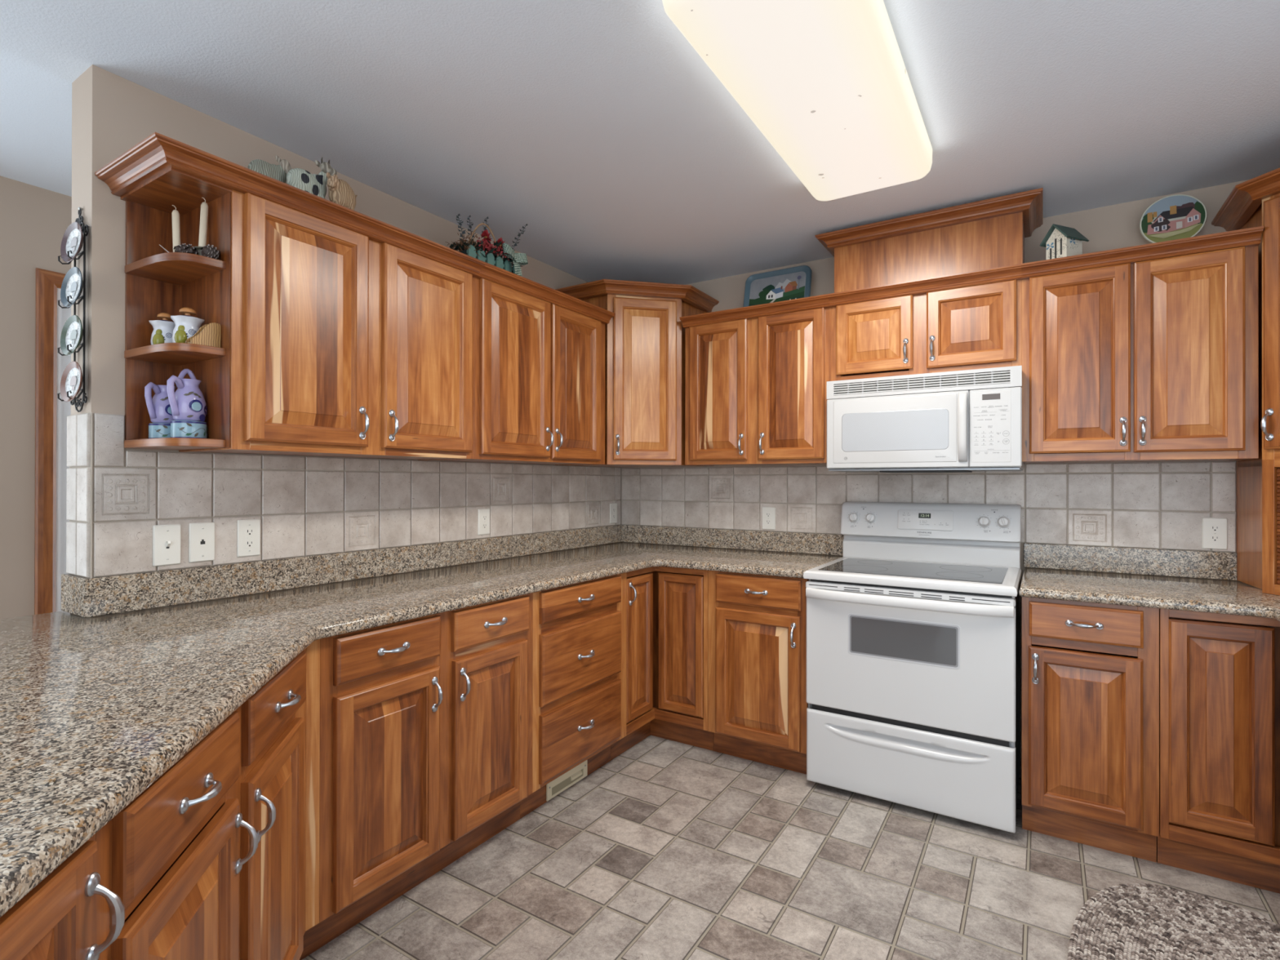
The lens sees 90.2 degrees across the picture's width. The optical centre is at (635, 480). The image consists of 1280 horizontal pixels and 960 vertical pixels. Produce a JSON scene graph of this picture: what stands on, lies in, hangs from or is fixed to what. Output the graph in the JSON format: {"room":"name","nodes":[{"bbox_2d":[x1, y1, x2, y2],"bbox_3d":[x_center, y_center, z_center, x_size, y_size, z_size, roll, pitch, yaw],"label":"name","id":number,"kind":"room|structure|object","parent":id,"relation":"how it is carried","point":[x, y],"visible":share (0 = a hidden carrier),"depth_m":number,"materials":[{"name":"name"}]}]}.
{"room":"kitchen","nodes":[
{"label":"kitchen","id":0,"kind":"room"},
{"bbox_2d":[0,175,71,619],"bbox_3d":[-1.874,0.066,3.404,0.120,2.446,3.170,0,0,33],"label":"wall","id":1,"kind":"structure","parent":0,"point":[34,220],"depth_m":2.48,"materials":[{"name":"beige paint"}]},
{"bbox_2d":[34,267,71,614],"bbox_3d":[-2.165,0.226,2.930,0.139,2.122,0.924,0,0,33],"label":"door","id":2,"kind":"structure","parent":1,"relation":"in","point":[51,414],"depth_m":2.54,"materials":[{"name":"brown wood"}]},
{"bbox_2d":[71,64,617,617],"bbox_3d":[-0.873,0.066,2.933,0.155,2.446,2.645,0,0,33],"label":"wall","id":3,"kind":"structure","parent":0,"point":[112,113],"depth_m":1.83,"materials":[{"name":"beige paint"}]},
{"bbox_2d":[57,207,88,412],"bbox_3d":[-1.588,-0.484,1.796,0.132,0.583,0.044,0,0,33],"label":"plate rack","id":4,"kind":"object","parent":3,"relation":"attached to","point":[80,220],"visible":0.77,"depth_m":1.79,"materials":[{"name":"black metal"}]},
{"bbox_2d":[60,360,83,401],"bbox_3d":[-1.569,-0.274,1.777,0.116,0.115,0.024,0,0,27],"label":"decorative plate","id":5,"kind":"object","parent":4,"relation":"hanging from","point":[72,379],"visible":0.99,"depth_m":1.78,"materials":[{"name":"ceramic"}]},
{"bbox_2d":[60,315,83,355],"bbox_3d":[-1.569,-0.403,1.777,0.116,0.115,0.024,0,0,27],"label":"decorative plate","id":6,"kind":"object","parent":4,"relation":"hanging from","point":[72,333],"visible":0.97,"depth_m":1.78,"materials":[{"name":"ceramic"}]},
{"bbox_2d":[60,266,83,306],"bbox_3d":[-1.569,-0.537,1.777,0.116,0.115,0.024,0,0,27],"label":"decorative plate","id":7,"kind":"object","parent":4,"relation":"hanging from","point":[72,285],"visible":0.99,"depth_m":1.78,"materials":[{"name":"blue ceramic"}]},
{"bbox_2d":[60,222,83,262],"bbox_3d":[-1.568,-0.662,1.778,0.116,0.115,0.024,0,0,27],"label":"decorative plate","id":8,"kind":"object","parent":4,"relation":"hanging from","point":[73,237],"visible":0.98,"depth_m":1.78,"materials":[{"name":"ceramic"}]},
{"bbox_2d":[94,132,244,450],"bbox_3d":[-1.296,-0.475,1.765,0.388,0.769,0.208,0,0,33],"label":"shelf unit","id":9,"kind":"object","parent":3,"relation":"attached to","point":[160,172],"visible":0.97,"depth_m":1.82,"materials":[{"name":"brown wood"}]},
{"bbox_2d":[147,422,170,438],"bbox_3d":[-1.367,-0.138,1.852,0.081,0.047,0.081,0,0,33],"label":"ceramic pot","id":10,"kind":"object","parent":9,"relation":"on","point":[156,430],"visible":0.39,"depth_m":1.82,"materials":[{"name":"teal ceramic"}]},
{"bbox_2d":[144,382,177,423],"bbox_3d":[-1.371,-0.220,1.847,0.078,0.116,0.092,0,0,45],"label":"pitcher","id":11,"kind":"object","parent":10,"relation":"on","point":[158,406],"visible":0.58,"depth_m":1.82,"materials":[{"name":"ceramic"}]},
{"bbox_2d":[148,312,175,345],"bbox_3d":[-1.364,-0.427,1.847,0.076,0.111,0.078,0,0,-35],"label":"ceramic canister","id":12,"kind":"object","parent":9,"relation":"on","point":[162,331],"visible":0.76,"depth_m":1.82,"materials":[{"name":"white ceramic"}]},
{"bbox_2d":[159,243,199,254],"bbox_3d":[-1.279,-0.641,1.805,0.090,0.052,0.080,0,0,-12],"label":"candle holder","id":13,"kind":"object","parent":9,"relation":"on","point":[183,247],"visible":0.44,"depth_m":1.78,"materials":[{"name":"black metal"}]},
{"bbox_2d":[171,204,180,252],"bbox_3d":[-1.313,-0.715,1.821,0.018,0.136,0.019,0,2,33],"label":"candle","id":14,"kind":"object","parent":13,"relation":"in","point":[175,215],"visible":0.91,"depth_m":1.81,"materials":[{"name":"beige wax"}]},
{"bbox_2d":[169,307,204,342],"bbox_3d":[-1.278,-0.431,1.818,0.081,0.119,0.083,0,0,-35],"label":"ceramic canister","id":15,"kind":"object","parent":9,"relation":"on","point":[187,325],"visible":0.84,"depth_m":1.79,"materials":[{"name":"white ceramic"}]},
{"bbox_2d":[169,420,207,438],"bbox_3d":[-1.274,-0.140,1.817,0.087,0.051,0.087,0,0,33],"label":"ceramic pot","id":16,"kind":"object","parent":9,"relation":"on","point":[179,428],"visible":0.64,"depth_m":1.78,"materials":[{"name":"teal ceramic"}]},
{"bbox_2d":[166,368,207,422],"bbox_3d":[-1.279,-0.242,1.812,0.085,0.153,0.099,0,0,45],"label":"pitcher","id":17,"kind":"object","parent":16,"relation":"on","point":[188,402],"visible":0.99,"depth_m":1.79,"materials":[{"name":"ceramic"}]},
{"bbox_2d":[185,322,221,347],"bbox_3d":[-1.213,-0.408,1.787,0.038,0.072,0.074,0,0,33],"label":"napkin holder","id":18,"kind":"object","parent":9,"relation":"on","point":[210,335],"visible":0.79,"depth_m":1.78,"materials":[{"name":"brown wood"}]},
{"bbox_2d":[194,244,218,259],"bbox_3d":[-1.217,-0.639,1.804,0.088,0.049,0.046,0,0,33],"label":"candle holder","id":19,"kind":"object","parent":9,"relation":"on","point":[207,251],"visible":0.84,"depth_m":1.78,"materials":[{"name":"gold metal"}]},
{"bbox_2d":[198,197,208,246],"bbox_3d":[-1.236,-0.735,1.821,0.018,0.145,0.024,0,0,33],"label":"candle","id":20,"kind":"object","parent":19,"relation":"in","point":[204,206],"visible":0.95,"depth_m":1.81,"materials":[{"name":"beige wax"}]},
{"bbox_2d":[178,167,485,460],"bbox_3d":[-0.996,-0.471,2.232,0.386,0.773,0.902,0,0,33],"label":"upper cabinet","id":21,"kind":"object","parent":3,"relation":"attached to","point":[352,332],"visible":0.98,"depth_m":2.04,"materials":[{"name":"brown wood"}]},
{"bbox_2d":[248,155,293,182],"bbox_3d":[-1.149,-0.924,2.003,0.050,0.214,0.135,0,0,33],"label":"figurine","id":22,"kind":"object","parent":21,"relation":"on","point":[278,172],"visible":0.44,"depth_m":2.00,"materials":[{"name":"white ceramic"}]},
{"bbox_2d":[286,157,337,198],"bbox_3d":[-1.052,-0.938,2.064,0.054,0.246,0.157,0,0,36],"label":"cow figurine","id":23,"kind":"object","parent":21,"relation":"on","point":[314,184],"visible":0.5,"depth_m":2.05,"materials":[{"name":"white ceramic"}]},
{"bbox_2d":[326,172,357,210],"bbox_3d":[-0.973,-0.908,2.102,0.060,0.181,0.113,0,0,25],"label":"pig figurine","id":24,"kind":"object","parent":21,"relation":"on","point":[340,192],"visible":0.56,"depth_m":2.08,"materials":[{"name":"beige ceramic"}]},
{"bbox_2d":[66,412,621,577],"bbox_3d":[-0.873,0.046,2.922,0.167,0.461,2.646,0,0,33],"label":"tile backsplash","id":25,"kind":"structure","parent":3,"relation":"attached to","point":[304,506],"depth_m":2.25,"materials":[{"name":"beige tile"}]},
{"bbox_2d":[152,524,181,566],"bbox_3d":[-1.406,0.196,1.917,0.018,0.122,0.072,0,0,33],"label":"light switch","id":26,"kind":"object","parent":25,"relation":"attached to","point":[166,539],"visible":1,"depth_m":1.92,"materials":[{"name":"white plastic"}]},
{"bbox_2d":[188,522,214,562],"bbox_3d":[-1.359,0.195,2.000,0.008,0.122,0.072,0,0,33],"label":"phone jack","id":27,"kind":"object","parent":25,"relation":"attached to","point":[201,535],"visible":1,"depth_m":2.00,"materials":[{"name":"white plastic"}]},
{"bbox_2d":[236,519,260,557],"bbox_3d":[-1.284,0.192,2.118,0.008,0.122,0.072,0,0,33],"label":"wall outlet","id":28,"kind":"object","parent":25,"relation":"attached to","point":[248,531],"visible":1,"depth_m":2.11,"materials":[{"name":"white plastic"}]},
{"bbox_2d":[244,527,254,548],"bbox_3d":[-1.282,0.192,2.116,0.002,0.069,0.034,0,0,33],"label":"socket","id":29,"kind":"object","parent":28,"relation":"attached to","point":[249,532],"depth_m":2.11,"materials":[{"name":"white plastic"}]},
{"bbox_2d":[478,508,489,535],"bbox_3d":[-0.715,0.197,3.008,0.008,0.122,0.072,0,0,33],"label":"wall outlet","id":30,"kind":"object","parent":25,"relation":"attached to","point":[483,513],"visible":1,"depth_m":3.00,"materials":[{"name":"white plastic"}]},
{"bbox_2d":[481,523,487,528],"bbox_3d":[-0.713,0.217,3.007,0.001,0.024,0.034,0,0,33],"label":"socket","id":31,"kind":"object","parent":30,"relation":"attached to","point":[484,526],"depth_m":3.01,"materials":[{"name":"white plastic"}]},
{"bbox_2d":[481,515,487,519],"bbox_3d":[-0.713,0.178,3.007,0.001,0.024,0.034,0,0,33],"label":"socket","id":32,"kind":"object","parent":30,"relation":"attached to","point":[483,517],"depth_m":3.01,"materials":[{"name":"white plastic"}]},
{"bbox_2d":[609,502,617,523],"bbox_3d":[-0.136,0.204,3.915,0.008,0.122,0.072,0,0,33],"label":"wall outlet","id":33,"kind":"object","parent":25,"relation":"attached to","point":[613,507],"visible":1,"depth_m":3.91,"materials":[{"name":"white plastic"}]},
{"bbox_2d":[435,262,615,465],"bbox_3d":[-0.510,-0.469,2.992,0.386,0.773,0.900,0,0,33],"label":"upper cabinet","id":34,"kind":"object","parent":3,"relation":"attached to","point":[540,348],"visible":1,"depth_m":2.82,"materials":[{"name":"brown wood"}]},
{"bbox_2d":[444,213,528,276],"bbox_3d":[-0.616,-0.976,2.659,0.180,0.292,0.389,0,0,33],"label":"flower planter","id":35,"kind":"object","parent":34,"relation":"on","point":[477,251],"visible":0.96,"depth_m":2.64,"materials":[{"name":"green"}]},
{"bbox_2d":[555,279,719,466],"bbox_3d":[0.009,-0.551,3.533,0.680,0.941,0.677,0,0,32],"label":"upper cabinet","id":36,"kind":"object","parent":3,"relation":"attached to","point":[645,339],"visible":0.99,"depth_m":3.35,"materials":[{"name":"brown wood"}]},
{"bbox_2d":[0,0,1279,284],"bbox_3d":[-0.337,-1.220,1.435,4.791,0.120,4.800,0,0,33],"label":"ceiling","id":37,"kind":"structure","parent":0,"point":[597,126],"depth_m":1.97,"materials":[{"name":"paint"}]},
{"bbox_2d":[662,0,932,200],"bbox_3d":[0.550,-1.115,1.859,0.424,0.084,1.244,0,0,33],"label":"ceiling light","id":38,"kind":"object","parent":37,"relation":"attached to","point":[827,83],"visible":1,"depth_m":1.72,"materials":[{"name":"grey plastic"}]},
{"bbox_2d":[302,735,1279,959],"bbox_3d":[-0.755,1.314,0.749,4.758,0.060,6.287,0,0,33],"label":"floor","id":39,"kind":"structure","parent":0,"point":[667,850],"depth_m":2.03,"materials":[{"name":"tile"}]},
{"bbox_2d":[0,834,124,959],"bbox_3d":[-0.880,0.849,0.495,0.654,0.869,0.468,0,0,-12],"label":"base cabinet","id":40,"kind":"object","parent":39,"relation":"on","point":[56,919],"visible":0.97,"depth_m":0.70,"materials":[{"name":"brown wood"}]},
{"bbox_2d":[95,648,306,959],"bbox_3d":[-1.030,0.850,1.172,0.654,0.869,0.918,0,0,-12],"label":"base cabinet","id":41,"kind":"object","parent":39,"relation":"on","point":[207,862],"visible":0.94,"depth_m":1.12,"materials":[{"name":"brown wood"}]},
{"bbox_2d":[299,592,533,959],"bbox_3d":[-0.858,0.853,2.158,0.654,0.869,0.898,0,0,33],"label":"base cabinet","id":42,"kind":"object","parent":39,"relation":"on","point":[419,731],"visible":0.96,"depth_m":1.91,"materials":[{"name":"brown wood"}]},
{"bbox_2d":[520,573,622,818],"bbox_3d":[-0.454,0.855,2.790,0.654,0.869,0.602,0,0,33],"label":"base cabinet","id":43,"kind":"object","parent":39,"relation":"on","point":[577,685],"visible":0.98,"depth_m":2.57,"materials":[{"name":"brown wood"}]},
{"bbox_2d":[546,760,587,801],"bbox_3d":[-0.282,1.234,2.656,0.012,0.098,0.265,0,0,33],"label":"register","id":44,"kind":"object","parent":43,"relation":"attached to","point":[566,780],"visible":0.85,"depth_m":2.65,"materials":[{"name":"beige metal"}]},
{"bbox_2d":[610,566,713,760],"bbox_3d":[0.043,0.857,3.371,0.910,0.869,0.910,0,0,33],"label":"base cabinet","id":45,"kind":"object","parent":39,"relation":"on","point":[665,609],"visible":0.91,"depth_m":3.05,"materials":[{"name":"brown wood"}]},
{"bbox_2d":[0,542,842,917],"bbox_3d":[-0.581,0.399,1.911,1.773,0.036,4.049,0,0,33],"label":"countertop","id":46,"kind":"structure","parent":45,"relation":"on","point":[94,710],"depth_m":1.31,"materials":[{"name":"stone"}]},
{"bbox_2d":[61,524,621,617],"bbox_3d":[-0.879,0.329,2.913,0.182,0.106,2.644,0,0,33],"label":"granite upstand","id":47,"kind":"object","parent":46,"relation":"on","point":[81,596],"visible":1,"depth_m":2.22,"materials":[{"name":"beige stone"}]},
{"bbox_2d":[621,524,843,555],"bbox_3d":[0.485,0.333,3.622,1.392,0.106,0.018,0,0,33],"label":"granite upstand","id":48,"kind":"object","parent":46,"relation":"on","point":[776,541],"visible":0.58,"depth_m":3.56,"materials":[{"name":"beige stone"}]},
{"bbox_2d":[707,570,808,773],"bbox_3d":[0.683,0.857,3.088,0.470,0.869,0.654,0,0,33],"label":"base cabinet","id":49,"kind":"object","parent":39,"relation":"on","point":[757,705],"visible":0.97,"depth_m":2.84,"materials":[{"name":"brown wood"}]},
{"bbox_2d":[803,501,1022,833],"bbox_3d":[1.194,0.700,2.726,0.769,1.184,0.705,0,0,33],"label":"stove","id":50,"kind":"object","parent":39,"relation":"on","point":[913,633],"visible":1,"depth_m":2.50,"materials":[{"name":"white metal"}]},
{"bbox_2d":[803,556,1022,596],"bbox_3d":[1.184,0.396,2.710,0.769,0.037,0.595,0,0,33],"label":"cooktop","id":51,"kind":"object","parent":50,"relation":"in","point":[920,575],"depth_m":2.58,"materials":[{"name":"white glass"}]},
{"bbox_2d":[1022,596,1159,862],"bbox_3d":[1.708,0.857,2.434,0.388,0.869,0.654,0,0,33],"label":"base cabinet","id":52,"kind":"object","parent":39,"relation":"on","point":[1091,670],"visible":0.97,"depth_m":2.19,"materials":[{"name":"brown wood"}]},
{"bbox_2d":[1067,883,1279,959],"bbox_3d":[1.371,1.282,1.406,0.691,0.012,1.348,0,0,33],"label":"braided rug","id":53,"kind":"object","parent":39,"relation":"on","point":[1131,921],"visible":1,"depth_m":1.81,"materials":[{"name":"fabric"}]},
{"bbox_2d":[1156,608,1279,893],"bbox_3d":[2.199,0.857,1.994,0.910,0.869,0.910,0,0,33],"label":"base cabinet","id":54,"kind":"object","parent":39,"relation":"on","point":[1220,673],"visible":0.87,"depth_m":2.02,"materials":[{"name":"brown wood"}]},
{"bbox_2d":[1018,567,1279,622],"bbox_3d":[2.034,0.403,2.102,1.310,0.036,0.912,0,0,33],"label":"countertop","id":55,"kind":"structure","parent":54,"relation":"on","point":[1172,593],"depth_m":2.22,"materials":[{"name":"stone"}]},
{"bbox_2d":[1023,542,1236,580],"bbox_3d":[2.018,0.333,2.643,0.700,0.106,0.018,0,0,33],"label":"granite upstand","id":56,"kind":"object","parent":55,"relation":"on","point":[1153,562],"visible":1,"depth_m":2.62,"materials":[{"name":"beige stone"}]},
{"bbox_2d":[1211,168,1279,595],"bbox_3d":[2.362,-0.313,2.033,0.679,1.396,0.680,0,0,33],"label":"cabinet","id":57,"kind":"object","parent":55,"relation":"on","point":[1253,202],"visible":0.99,"depth_m":2.16,"materials":[{"name":"brown wood"}]},
{"bbox_2d":[620,179,1248,769],"bbox_3d":[1.376,0.070,3.137,3.736,2.446,0.120,0,0,33],"label":"wall","id":58,"kind":"structure","parent":0,"point":[1116,226],"depth_m":2.73,"materials":[{"name":"beige paint"}]},
{"bbox_2d":[679,293,831,466],"bbox_3d":[0.657,-0.466,3.295,0.770,0.773,0.386,0,0,33],"label":"upper cabinet","id":59,"kind":"object","parent":58,"relation":"attached to","point":[757,377],"visible":0.98,"depth_m":3.15,"materials":[{"name":"brown wood"}]},
{"bbox_2d":[742,265,812,306],"bbox_3d":[0.733,-0.966,3.330,0.360,0.278,0.076,0,0,33],"label":"tray","id":60,"kind":"object","parent":59,"relation":"on","point":[793,282],"visible":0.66,"depth_m":3.34,"materials":[{"name":"blue"}]},
{"bbox_2d":[748,271,805,306],"bbox_3d":[0.735,-0.966,3.333,0.302,0.225,0.003,0,-13,33],"label":"painting","id":61,"kind":"object","parent":60,"relation":"attached to","point":[788,286],"depth_m":3.34},
{"bbox_2d":[826,263,1022,381],"bbox_3d":[1.303,-0.651,2.882,0.763,0.403,0.386,0,0,33],"label":"upper cabinet","id":62,"kind":"object","parent":58,"relation":"attached to","point":[972,320],"visible":0.94,"depth_m":2.73,"materials":[{"name":"brown wood"}]},
{"bbox_2d":[826,365,1023,472],"bbox_3d":[1.284,-0.240,2.843,0.757,0.412,0.452,0,0,33],"label":"microwave","id":63,"kind":"object","parent":62,"relation":"attached to","point":[966,420],"visible":1,"depth_m":2.66,"materials":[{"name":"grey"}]},
{"bbox_2d":[814,187,1043,293],"bbox_3d":[1.310,-0.980,2.876,0.889,0.306,0.392,0,0,33],"label":"vent duct cover","id":64,"kind":"object","parent":62,"relation":"on","point":[988,233],"visible":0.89,"depth_m":2.73,"materials":[{"name":"brown wood"}]},
{"bbox_2d":[620,461,1235,552],"bbox_3d":[1.109,0.104,3.229,2.865,0.353,0.012,0,0,33],"label":"tile backsplash","id":65,"kind":"structure","parent":58,"relation":"attached to","point":[1159,505],"depth_m":2.88,"materials":[{"name":"beige tile"}]},
{"bbox_2d":[761,506,775,529],"bbox_3d":[0.721,0.209,3.466,0.075,0.122,0.008,0,0,33],"label":"wall outlet","id":66,"kind":"object","parent":65,"relation":"attached to","point":[768,514],"visible":1,"depth_m":3.46,"materials":[{"name":"white plastic"}]},
{"bbox_2d":[765,520,771,524],"bbox_3d":[0.720,0.228,3.464,0.034,0.024,0.001,0,0,33],"label":"socket","id":67,"kind":"object","parent":66,"relation":"attached to","point":[767,522],"depth_m":3.46,"materials":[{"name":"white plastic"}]},
{"bbox_2d":[765,512,771,516],"bbox_3d":[0.720,0.189,3.464,0.034,0.024,0.001,0,0,33],"label":"socket","id":68,"kind":"object","parent":66,"relation":"attached to","point":[767,514],"depth_m":3.46,"materials":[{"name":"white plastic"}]},
{"bbox_2d":[1201,517,1227,549],"bbox_3d":[2.258,0.209,2.485,0.075,0.122,0.008,0,0,33],"label":"wall outlet","id":69,"kind":"object","parent":65,"relation":"attached to","point":[1214,530],"visible":1,"depth_m":2.48,"materials":[{"name":"white plastic"}]},
{"bbox_2d":[1208,535,1220,542],"bbox_3d":[2.256,0.228,2.483,0.034,0.024,0.001,0,0,33],"label":"socket","id":70,"kind":"object","parent":69,"relation":"attached to","point":[1211,538],"depth_m":2.48,"materials":[{"name":"white plastic"}]},
{"bbox_2d":[1208,525,1220,531],"bbox_3d":[2.256,0.189,2.483,0.034,0.024,0.001,0,0,33],"label":"socket","id":71,"kind":"object","parent":69,"relation":"attached to","point":[1211,528],"depth_m":2.48,"materials":[{"name":"white plastic"}]},
{"bbox_2d":[1021,226,1263,463],"bbox_3d":[1.918,-0.463,2.489,0.697,0.779,0.386,0,0,33],"label":"upper cabinet","id":72,"kind":"object","parent":58,"relation":"attached to","point":[1149,352],"visible":1,"depth_m":2.34,"materials":[{"name":"brown wood"}]},
{"bbox_2d":[1040,223,1088,259],"bbox_3d":[1.710,-0.920,2.545,0.128,0.186,0.113,0,0,-22],"label":"house","id":73,"kind":"object","parent":72,"relation":"on","point":[1060,241],"visible":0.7,"depth_m":2.52,"materials":[{"name":"grey wood"}]},
{"bbox_2d":[1139,194,1207,243],"bbox_3d":[2.112,-0.977,2.506,0.206,0.303,0.058,0,0,33],"label":"decorative plate","id":74,"kind":"object","parent":72,"relation":"on","point":[1178,216],"visible":0.75,"depth_m":2.51,"materials":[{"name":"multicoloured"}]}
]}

